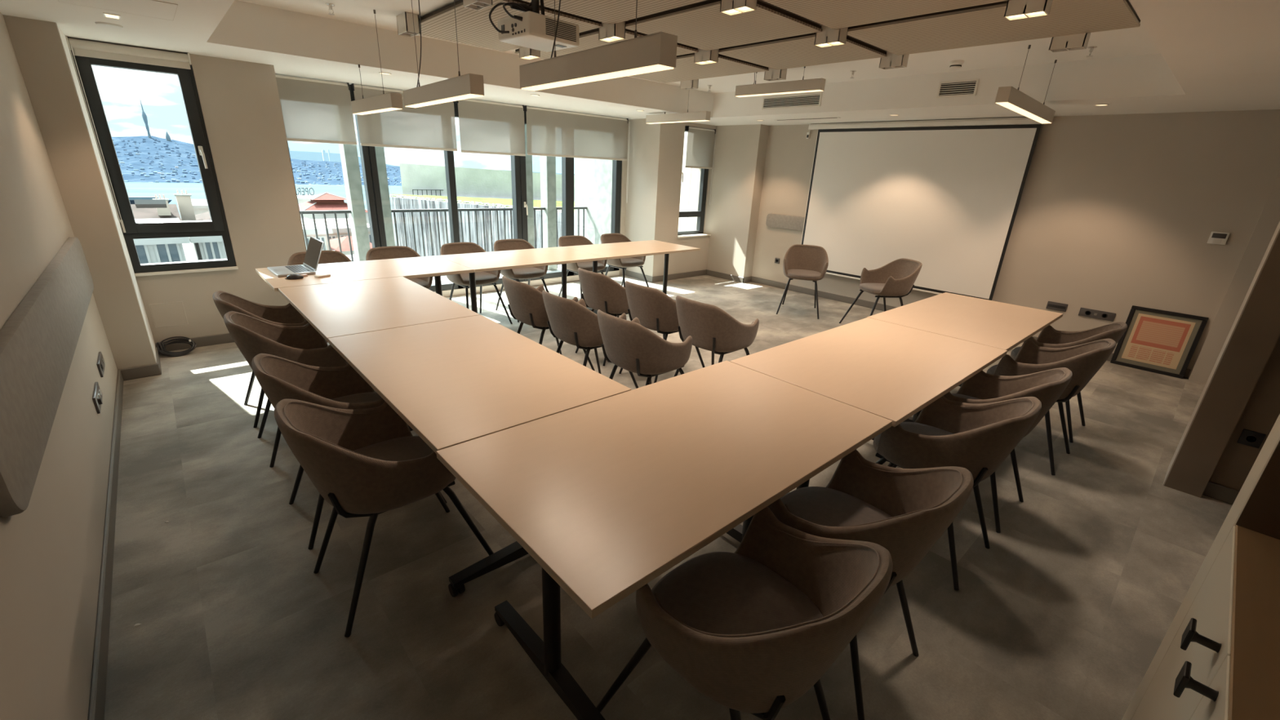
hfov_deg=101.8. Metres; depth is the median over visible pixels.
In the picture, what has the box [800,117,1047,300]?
projection screen
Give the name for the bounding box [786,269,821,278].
seat cushion
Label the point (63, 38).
trim
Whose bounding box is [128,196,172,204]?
ferry
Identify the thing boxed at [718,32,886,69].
acoustic panel
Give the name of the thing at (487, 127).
roller blind
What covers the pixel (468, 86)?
linear pendant
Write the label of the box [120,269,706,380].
baseboard
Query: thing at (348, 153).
concrete post
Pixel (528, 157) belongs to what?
concrete post
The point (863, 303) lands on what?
baseboard
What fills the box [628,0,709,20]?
channel
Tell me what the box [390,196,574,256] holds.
balcony railing
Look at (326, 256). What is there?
tub chair
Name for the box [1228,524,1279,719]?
countertop
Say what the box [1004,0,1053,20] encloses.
light fixture
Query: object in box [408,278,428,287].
seat cushion
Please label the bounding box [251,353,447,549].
tub chair
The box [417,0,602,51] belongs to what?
acoustic panel
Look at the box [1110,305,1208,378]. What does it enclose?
framed certificate
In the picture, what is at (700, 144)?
roller blind
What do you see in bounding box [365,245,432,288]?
tub chair
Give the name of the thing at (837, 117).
ceiling vent
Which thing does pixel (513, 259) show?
folding table
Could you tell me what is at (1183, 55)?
ceiling
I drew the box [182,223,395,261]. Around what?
ground
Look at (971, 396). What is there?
seat cushion
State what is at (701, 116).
linear pendant
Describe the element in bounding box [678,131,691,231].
window
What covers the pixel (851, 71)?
sprinkler
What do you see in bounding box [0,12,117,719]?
wall
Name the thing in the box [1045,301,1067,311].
wall socket
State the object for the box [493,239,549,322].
tub chair
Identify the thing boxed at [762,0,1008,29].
acoustic panel
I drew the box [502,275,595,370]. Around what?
tub chair
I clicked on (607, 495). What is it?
folding table
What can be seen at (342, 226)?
apartment building
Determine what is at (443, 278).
deck
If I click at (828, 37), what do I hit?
ceiling light
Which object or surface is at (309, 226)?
apartment building
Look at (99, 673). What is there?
baseboard
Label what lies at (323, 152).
tower
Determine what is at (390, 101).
linear pendant
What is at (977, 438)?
tub chair
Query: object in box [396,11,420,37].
box
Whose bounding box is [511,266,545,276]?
seat cushion
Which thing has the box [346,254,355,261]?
apartment building
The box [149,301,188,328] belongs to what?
access panel
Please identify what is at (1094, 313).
wall socket
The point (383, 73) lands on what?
recessed light
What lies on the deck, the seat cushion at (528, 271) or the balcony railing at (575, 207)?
the balcony railing at (575, 207)
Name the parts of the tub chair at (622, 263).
leg, leg, leg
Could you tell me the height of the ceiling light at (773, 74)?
0.115 m
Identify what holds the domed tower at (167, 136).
on the wooded hill
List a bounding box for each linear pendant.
[351,9,403,115]
[402,0,484,107]
[519,0,677,90]
[645,96,711,124]
[734,66,826,97]
[995,44,1057,123]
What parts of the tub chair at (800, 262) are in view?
leg, leg, leg, leg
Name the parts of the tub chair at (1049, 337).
leg, leg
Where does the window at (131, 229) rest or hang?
in the wall at (240, 104)
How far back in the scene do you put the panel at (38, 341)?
1.66 m
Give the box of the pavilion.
[298,192,368,223]
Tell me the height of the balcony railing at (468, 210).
0.978 m
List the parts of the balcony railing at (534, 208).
handrail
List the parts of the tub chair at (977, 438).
leg, leg, leg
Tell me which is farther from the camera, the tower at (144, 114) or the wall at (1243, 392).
the tower at (144, 114)
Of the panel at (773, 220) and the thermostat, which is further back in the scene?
the panel at (773, 220)
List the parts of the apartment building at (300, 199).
cornice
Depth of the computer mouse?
3.71 m
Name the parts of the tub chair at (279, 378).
leg, leg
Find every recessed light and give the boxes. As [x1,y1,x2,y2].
[102,12,120,18]
[378,71,391,75]
[1093,103,1109,106]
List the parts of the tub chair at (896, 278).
leg, leg, leg, leg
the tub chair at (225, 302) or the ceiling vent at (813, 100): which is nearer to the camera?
the tub chair at (225, 302)
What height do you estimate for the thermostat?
0.100 m
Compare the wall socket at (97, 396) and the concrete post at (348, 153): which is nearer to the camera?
the wall socket at (97, 396)
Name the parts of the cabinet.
door, knob, knob, door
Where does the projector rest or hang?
attached to the acoustic panel at (607, 11)
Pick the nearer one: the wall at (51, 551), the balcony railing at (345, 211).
the wall at (51, 551)
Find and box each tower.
[139,98,151,137]
[165,132,171,141]
[321,150,326,160]
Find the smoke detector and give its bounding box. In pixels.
[949,60,964,68]
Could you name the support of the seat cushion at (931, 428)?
on the tub chair at (977, 438)
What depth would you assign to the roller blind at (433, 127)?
5.51 m
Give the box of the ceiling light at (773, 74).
[764,67,786,81]
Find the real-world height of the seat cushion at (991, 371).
0.043 m
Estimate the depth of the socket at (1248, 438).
2.76 m
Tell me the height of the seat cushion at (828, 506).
0.043 m
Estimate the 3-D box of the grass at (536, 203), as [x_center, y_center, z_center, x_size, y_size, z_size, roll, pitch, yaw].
[2.192,-10.688,36.908,36.718,2.396,40.161,-6,22,-22]
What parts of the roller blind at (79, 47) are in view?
pull chain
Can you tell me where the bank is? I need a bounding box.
[314,273,330,278]
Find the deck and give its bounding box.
[431,264,561,284]
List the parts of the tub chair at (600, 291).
leg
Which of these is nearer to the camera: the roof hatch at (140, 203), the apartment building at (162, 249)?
the apartment building at (162, 249)
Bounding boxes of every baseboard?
[87,369,123,719]
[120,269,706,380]
[706,269,1191,377]
[1202,481,1239,504]
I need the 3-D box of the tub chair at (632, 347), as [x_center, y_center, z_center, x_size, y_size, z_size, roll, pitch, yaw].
[0.041,0.052,3.338,0.621,0.788,0.528,-15,27,-40]
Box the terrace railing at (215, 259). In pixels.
[146,258,219,263]
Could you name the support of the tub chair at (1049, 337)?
on the floor
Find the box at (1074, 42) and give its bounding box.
[1048,32,1090,52]
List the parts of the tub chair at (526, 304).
leg, leg, leg, leg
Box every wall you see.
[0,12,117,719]
[2,14,715,369]
[574,157,612,265]
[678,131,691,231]
[687,109,1279,382]
[1164,232,1279,497]
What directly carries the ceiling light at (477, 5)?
attached to the ceiling
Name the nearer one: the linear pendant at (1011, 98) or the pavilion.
the linear pendant at (1011, 98)
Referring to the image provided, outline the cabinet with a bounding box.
[1121,413,1279,719]
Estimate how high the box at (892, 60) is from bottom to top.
0.115 m
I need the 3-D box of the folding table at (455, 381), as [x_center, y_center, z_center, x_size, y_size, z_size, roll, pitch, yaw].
[-0.800,0.353,2.469,0.800,0.740,1.356,-15,27,-40]
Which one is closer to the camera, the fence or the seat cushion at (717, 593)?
the seat cushion at (717, 593)
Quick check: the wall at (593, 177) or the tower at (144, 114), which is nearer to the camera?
the wall at (593, 177)
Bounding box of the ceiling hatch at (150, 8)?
[57,0,177,20]
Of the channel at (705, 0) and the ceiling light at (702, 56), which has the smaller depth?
the channel at (705, 0)
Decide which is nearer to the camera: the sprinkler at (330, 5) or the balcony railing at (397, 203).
the sprinkler at (330, 5)
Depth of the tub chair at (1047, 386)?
2.62 m
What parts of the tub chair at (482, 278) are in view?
leg, leg, leg, leg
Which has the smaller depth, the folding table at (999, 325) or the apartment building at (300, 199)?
the folding table at (999, 325)
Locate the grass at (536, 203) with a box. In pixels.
[389,193,574,212]
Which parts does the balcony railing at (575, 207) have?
handrail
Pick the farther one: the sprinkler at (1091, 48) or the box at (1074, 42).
the sprinkler at (1091, 48)
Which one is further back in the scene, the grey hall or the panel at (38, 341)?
the grey hall
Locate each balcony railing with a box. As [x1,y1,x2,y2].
[299,209,353,261]
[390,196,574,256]
[391,208,512,276]
[533,207,545,248]
[555,206,586,268]
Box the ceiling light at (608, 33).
[598,21,625,42]
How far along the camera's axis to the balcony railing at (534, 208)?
8.14 m
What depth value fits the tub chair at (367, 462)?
1.82 m
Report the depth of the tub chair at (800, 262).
6.50 m
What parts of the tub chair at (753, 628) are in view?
leg, leg, leg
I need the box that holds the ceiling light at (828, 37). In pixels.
[813,24,848,47]
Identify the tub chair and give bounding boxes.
[212,290,327,427]
[223,311,348,467]
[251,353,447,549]
[274,399,493,637]
[287,250,351,319]
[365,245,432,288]
[440,242,512,324]
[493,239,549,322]
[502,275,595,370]
[542,289,638,388]
[558,235,607,298]
[575,267,629,366]
[595,506,893,719]
[597,309,692,385]
[600,233,648,287]
[618,280,705,382]
[673,295,759,377]
[767,448,973,719]
[776,244,828,319]
[839,257,922,323]
[873,395,1041,590]
[893,367,1072,533]
[986,338,1115,475]
[1010,321,1127,442]
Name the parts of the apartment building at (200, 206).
cornice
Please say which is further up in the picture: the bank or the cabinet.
the bank
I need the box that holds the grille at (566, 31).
[545,17,576,41]
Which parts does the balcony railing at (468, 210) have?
handrail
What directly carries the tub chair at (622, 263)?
on the floor
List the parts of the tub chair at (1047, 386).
leg, leg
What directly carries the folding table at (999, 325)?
on the floor
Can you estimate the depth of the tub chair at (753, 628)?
1.32 m
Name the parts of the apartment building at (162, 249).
pane, cornice, pane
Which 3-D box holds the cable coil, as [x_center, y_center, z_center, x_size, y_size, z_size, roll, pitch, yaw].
[-3.777,-0.112,4.240,0.152,0.129,0.245,18,25,36]
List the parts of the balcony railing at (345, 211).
handrail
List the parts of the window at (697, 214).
sill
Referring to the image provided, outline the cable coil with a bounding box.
[155,336,196,356]
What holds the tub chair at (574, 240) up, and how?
on the floor
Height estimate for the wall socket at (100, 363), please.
0.106 m
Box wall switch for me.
[806,132,810,138]
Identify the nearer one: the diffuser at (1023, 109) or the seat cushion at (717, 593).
the seat cushion at (717, 593)
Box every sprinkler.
[325,3,334,15]
[849,70,856,78]
[1086,45,1097,57]
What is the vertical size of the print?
0.441 m
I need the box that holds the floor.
[104,275,1232,719]
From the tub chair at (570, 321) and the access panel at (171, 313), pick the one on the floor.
the tub chair at (570, 321)
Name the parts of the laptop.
lid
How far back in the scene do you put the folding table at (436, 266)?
4.15 m
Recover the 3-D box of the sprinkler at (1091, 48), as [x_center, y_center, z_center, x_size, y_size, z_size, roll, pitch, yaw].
[3.178,-2.172,3.669,0.056,0.060,0.056,-15,27,-40]
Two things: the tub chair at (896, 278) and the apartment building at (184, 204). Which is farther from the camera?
the apartment building at (184, 204)
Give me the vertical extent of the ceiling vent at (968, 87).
0.134 m
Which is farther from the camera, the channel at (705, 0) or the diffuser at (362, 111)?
the diffuser at (362, 111)
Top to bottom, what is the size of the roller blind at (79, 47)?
1.221 m
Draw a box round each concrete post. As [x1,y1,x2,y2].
[338,143,370,261]
[374,146,395,246]
[524,124,534,247]
[539,155,556,270]
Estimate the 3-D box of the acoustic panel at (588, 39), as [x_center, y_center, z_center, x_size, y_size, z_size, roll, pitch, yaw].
[-0.314,-2.594,4.366,0.879,0.031,1.368,-15,27,-40]
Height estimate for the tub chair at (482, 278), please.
0.788 m
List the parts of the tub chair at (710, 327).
leg, leg, leg, leg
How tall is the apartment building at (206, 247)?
14.250 m
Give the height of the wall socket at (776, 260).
0.078 m
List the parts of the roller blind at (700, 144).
pull chain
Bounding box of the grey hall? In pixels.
[399,163,574,201]
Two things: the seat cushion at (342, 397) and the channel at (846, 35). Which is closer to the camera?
the seat cushion at (342, 397)
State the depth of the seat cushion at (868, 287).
5.68 m
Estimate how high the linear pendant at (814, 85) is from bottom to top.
0.219 m
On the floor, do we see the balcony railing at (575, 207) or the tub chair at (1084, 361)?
the tub chair at (1084, 361)
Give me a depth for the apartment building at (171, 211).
42.45 m
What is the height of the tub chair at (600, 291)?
0.788 m
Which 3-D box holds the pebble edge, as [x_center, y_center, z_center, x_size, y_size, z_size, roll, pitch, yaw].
[-3.924,-5.261,17.978,12.486,0.272,0.570,8,21,15]
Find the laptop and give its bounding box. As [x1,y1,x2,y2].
[266,236,324,276]
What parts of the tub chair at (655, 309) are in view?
leg, leg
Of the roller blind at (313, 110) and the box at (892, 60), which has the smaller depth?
the box at (892, 60)
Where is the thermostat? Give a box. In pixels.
[1207,231,1229,244]
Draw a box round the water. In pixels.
[124,182,402,219]
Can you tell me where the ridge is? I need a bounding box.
[290,151,574,175]
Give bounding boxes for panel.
[0,236,93,517]
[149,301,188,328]
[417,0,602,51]
[515,28,698,59]
[521,0,705,24]
[625,0,822,50]
[630,53,768,83]
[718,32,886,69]
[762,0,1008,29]
[765,213,804,231]
[847,0,1140,55]
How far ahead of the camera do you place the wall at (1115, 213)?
4.97 m
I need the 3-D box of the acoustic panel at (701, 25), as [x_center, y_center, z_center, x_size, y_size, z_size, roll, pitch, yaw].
[0.536,-2.231,3.486,0.879,0.031,1.000,-15,27,-40]
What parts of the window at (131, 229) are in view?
sill, handle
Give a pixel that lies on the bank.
(323, 275)
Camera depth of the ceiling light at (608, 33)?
3.53 m
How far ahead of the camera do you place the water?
666.25 m
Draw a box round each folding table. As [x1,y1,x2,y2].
[255,255,474,295]
[278,276,479,431]
[327,315,631,596]
[435,360,892,719]
[436,246,606,313]
[563,240,700,314]
[729,317,1007,497]
[866,292,1063,422]
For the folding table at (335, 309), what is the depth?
3.15 m
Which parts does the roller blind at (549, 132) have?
pull chain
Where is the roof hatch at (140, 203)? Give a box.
[133,199,167,208]
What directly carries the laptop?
on the folding table at (436, 266)
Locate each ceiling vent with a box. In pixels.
[761,93,822,109]
[776,116,840,120]
[936,78,979,97]
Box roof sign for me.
[296,187,314,197]
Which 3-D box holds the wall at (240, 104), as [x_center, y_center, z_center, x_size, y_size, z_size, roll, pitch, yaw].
[-1.612,-1.795,6.013,7.220,2.260,1.440,-15,27,-40]
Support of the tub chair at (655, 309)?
on the floor
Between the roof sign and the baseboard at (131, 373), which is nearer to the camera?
the baseboard at (131, 373)
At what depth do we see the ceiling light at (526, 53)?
4.29 m
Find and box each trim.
[55,22,156,363]
[1162,221,1279,485]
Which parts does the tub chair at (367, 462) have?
leg, leg, leg, leg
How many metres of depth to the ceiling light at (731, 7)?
2.81 m
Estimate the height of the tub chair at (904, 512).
0.788 m
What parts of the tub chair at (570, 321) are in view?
leg, leg, leg, leg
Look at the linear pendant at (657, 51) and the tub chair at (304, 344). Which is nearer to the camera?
the linear pendant at (657, 51)
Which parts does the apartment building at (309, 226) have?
cornice, pane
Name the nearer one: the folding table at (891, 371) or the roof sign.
the folding table at (891, 371)
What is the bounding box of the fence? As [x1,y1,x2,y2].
[412,189,442,195]
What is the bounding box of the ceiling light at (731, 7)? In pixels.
[720,0,757,15]
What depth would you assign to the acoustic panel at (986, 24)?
3.14 m
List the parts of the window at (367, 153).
handle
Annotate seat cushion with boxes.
[330,391,381,403]
[352,435,432,461]
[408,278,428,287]
[460,271,497,282]
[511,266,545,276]
[577,261,604,269]
[620,257,644,265]
[651,551,824,637]
[780,486,893,526]
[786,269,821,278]
[859,283,884,292]
[874,422,954,444]
[951,393,982,399]
[986,364,997,374]
[1010,346,1021,356]
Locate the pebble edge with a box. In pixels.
[389,194,574,213]
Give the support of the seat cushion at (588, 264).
on the tub chair at (574, 240)
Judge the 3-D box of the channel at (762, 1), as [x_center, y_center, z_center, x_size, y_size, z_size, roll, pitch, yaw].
[0.900,-2.096,3.103,0.810,0.012,0.150,-15,27,-40]
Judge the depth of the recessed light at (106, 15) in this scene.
2.84 m
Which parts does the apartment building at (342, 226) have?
cornice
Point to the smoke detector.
(953, 64)
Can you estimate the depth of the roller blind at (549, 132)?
6.87 m
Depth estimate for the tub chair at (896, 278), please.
5.72 m
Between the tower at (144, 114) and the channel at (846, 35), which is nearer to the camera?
the channel at (846, 35)
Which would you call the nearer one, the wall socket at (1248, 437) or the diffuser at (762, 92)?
the wall socket at (1248, 437)
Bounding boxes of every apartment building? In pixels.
[130,194,182,221]
[133,217,190,263]
[173,190,211,260]
[183,220,226,260]
[190,199,208,260]
[297,195,314,204]
[301,217,371,243]
[301,220,333,250]
[329,235,372,255]
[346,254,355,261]
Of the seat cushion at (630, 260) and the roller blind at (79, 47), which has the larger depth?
the seat cushion at (630, 260)
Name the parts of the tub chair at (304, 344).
leg, leg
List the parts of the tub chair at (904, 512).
leg, leg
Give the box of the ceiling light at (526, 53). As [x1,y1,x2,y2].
[519,46,540,59]
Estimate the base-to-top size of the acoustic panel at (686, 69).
0.031 m
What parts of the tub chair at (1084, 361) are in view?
leg, leg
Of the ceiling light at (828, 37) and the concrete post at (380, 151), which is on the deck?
the concrete post at (380, 151)
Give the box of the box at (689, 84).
[680,79,698,89]
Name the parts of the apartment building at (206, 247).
cornice, pane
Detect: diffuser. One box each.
[353,107,402,115]
[404,93,483,107]
[521,64,673,90]
[647,120,707,124]
[736,89,822,97]
[995,102,1051,123]
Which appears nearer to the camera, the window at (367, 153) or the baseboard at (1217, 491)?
the baseboard at (1217, 491)
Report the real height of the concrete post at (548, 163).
3.228 m
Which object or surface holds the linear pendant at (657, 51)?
hanging from the ceiling
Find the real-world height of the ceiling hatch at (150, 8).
0.003 m
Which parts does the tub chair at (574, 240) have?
leg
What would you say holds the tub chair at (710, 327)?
on the floor
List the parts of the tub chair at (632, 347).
leg, leg, leg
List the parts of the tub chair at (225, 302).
leg, leg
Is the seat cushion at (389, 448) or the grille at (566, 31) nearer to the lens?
the seat cushion at (389, 448)
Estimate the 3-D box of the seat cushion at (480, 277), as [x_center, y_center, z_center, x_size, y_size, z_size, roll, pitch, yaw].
[-1.708,-0.850,5.337,0.454,0.043,0.434,21,27,41]
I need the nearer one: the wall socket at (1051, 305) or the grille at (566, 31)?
the grille at (566, 31)
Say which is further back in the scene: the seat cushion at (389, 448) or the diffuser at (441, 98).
the diffuser at (441, 98)
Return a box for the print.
[1121,313,1195,369]
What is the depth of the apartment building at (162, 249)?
20.17 m
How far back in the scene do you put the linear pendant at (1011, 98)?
3.71 m
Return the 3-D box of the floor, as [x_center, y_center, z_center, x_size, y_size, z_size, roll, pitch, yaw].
[1.009,0.362,3.923,7.600,0.120,8.860,-15,27,-40]
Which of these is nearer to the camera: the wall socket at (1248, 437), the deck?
the wall socket at (1248, 437)
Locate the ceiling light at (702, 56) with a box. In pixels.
[693,48,719,64]
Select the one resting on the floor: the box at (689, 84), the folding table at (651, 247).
the folding table at (651, 247)
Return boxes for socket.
[92,382,102,413]
[96,351,105,377]
[774,257,779,263]
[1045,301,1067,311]
[1078,307,1115,321]
[1236,428,1266,448]
[1244,435,1257,443]
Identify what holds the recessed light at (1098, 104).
in the ceiling
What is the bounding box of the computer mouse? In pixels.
[286,274,303,279]
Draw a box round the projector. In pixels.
[488,0,579,52]
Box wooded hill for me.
[111,135,401,186]
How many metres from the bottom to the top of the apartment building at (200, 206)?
12.250 m
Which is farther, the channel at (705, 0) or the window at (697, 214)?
the window at (697, 214)
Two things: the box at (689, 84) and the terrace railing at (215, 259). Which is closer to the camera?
the box at (689, 84)
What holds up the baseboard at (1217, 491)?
attached to the wall at (1243, 392)
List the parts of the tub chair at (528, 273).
leg, leg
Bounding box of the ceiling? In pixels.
[0,0,1279,125]
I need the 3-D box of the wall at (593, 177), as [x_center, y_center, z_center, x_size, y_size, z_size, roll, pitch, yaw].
[-0.618,-2.962,8.394,0.240,3.500,1.160,-15,27,-40]
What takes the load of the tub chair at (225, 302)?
on the floor
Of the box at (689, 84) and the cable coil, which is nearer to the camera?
the cable coil
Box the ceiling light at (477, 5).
[462,0,493,10]
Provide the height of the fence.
0.700 m
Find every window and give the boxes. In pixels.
[69,49,238,276]
[286,84,622,297]
[677,125,711,237]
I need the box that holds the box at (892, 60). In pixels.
[879,51,909,69]
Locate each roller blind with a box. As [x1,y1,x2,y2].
[65,35,191,224]
[275,74,356,144]
[351,83,457,151]
[455,98,525,155]
[524,105,630,202]
[684,125,716,204]
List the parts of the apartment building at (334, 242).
cornice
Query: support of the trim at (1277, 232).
attached to the wall at (1243, 392)
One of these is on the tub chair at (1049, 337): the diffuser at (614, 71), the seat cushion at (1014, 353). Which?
the seat cushion at (1014, 353)
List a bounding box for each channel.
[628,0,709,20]
[757,0,820,25]
[846,35,886,51]
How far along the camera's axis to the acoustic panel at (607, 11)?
3.12 m

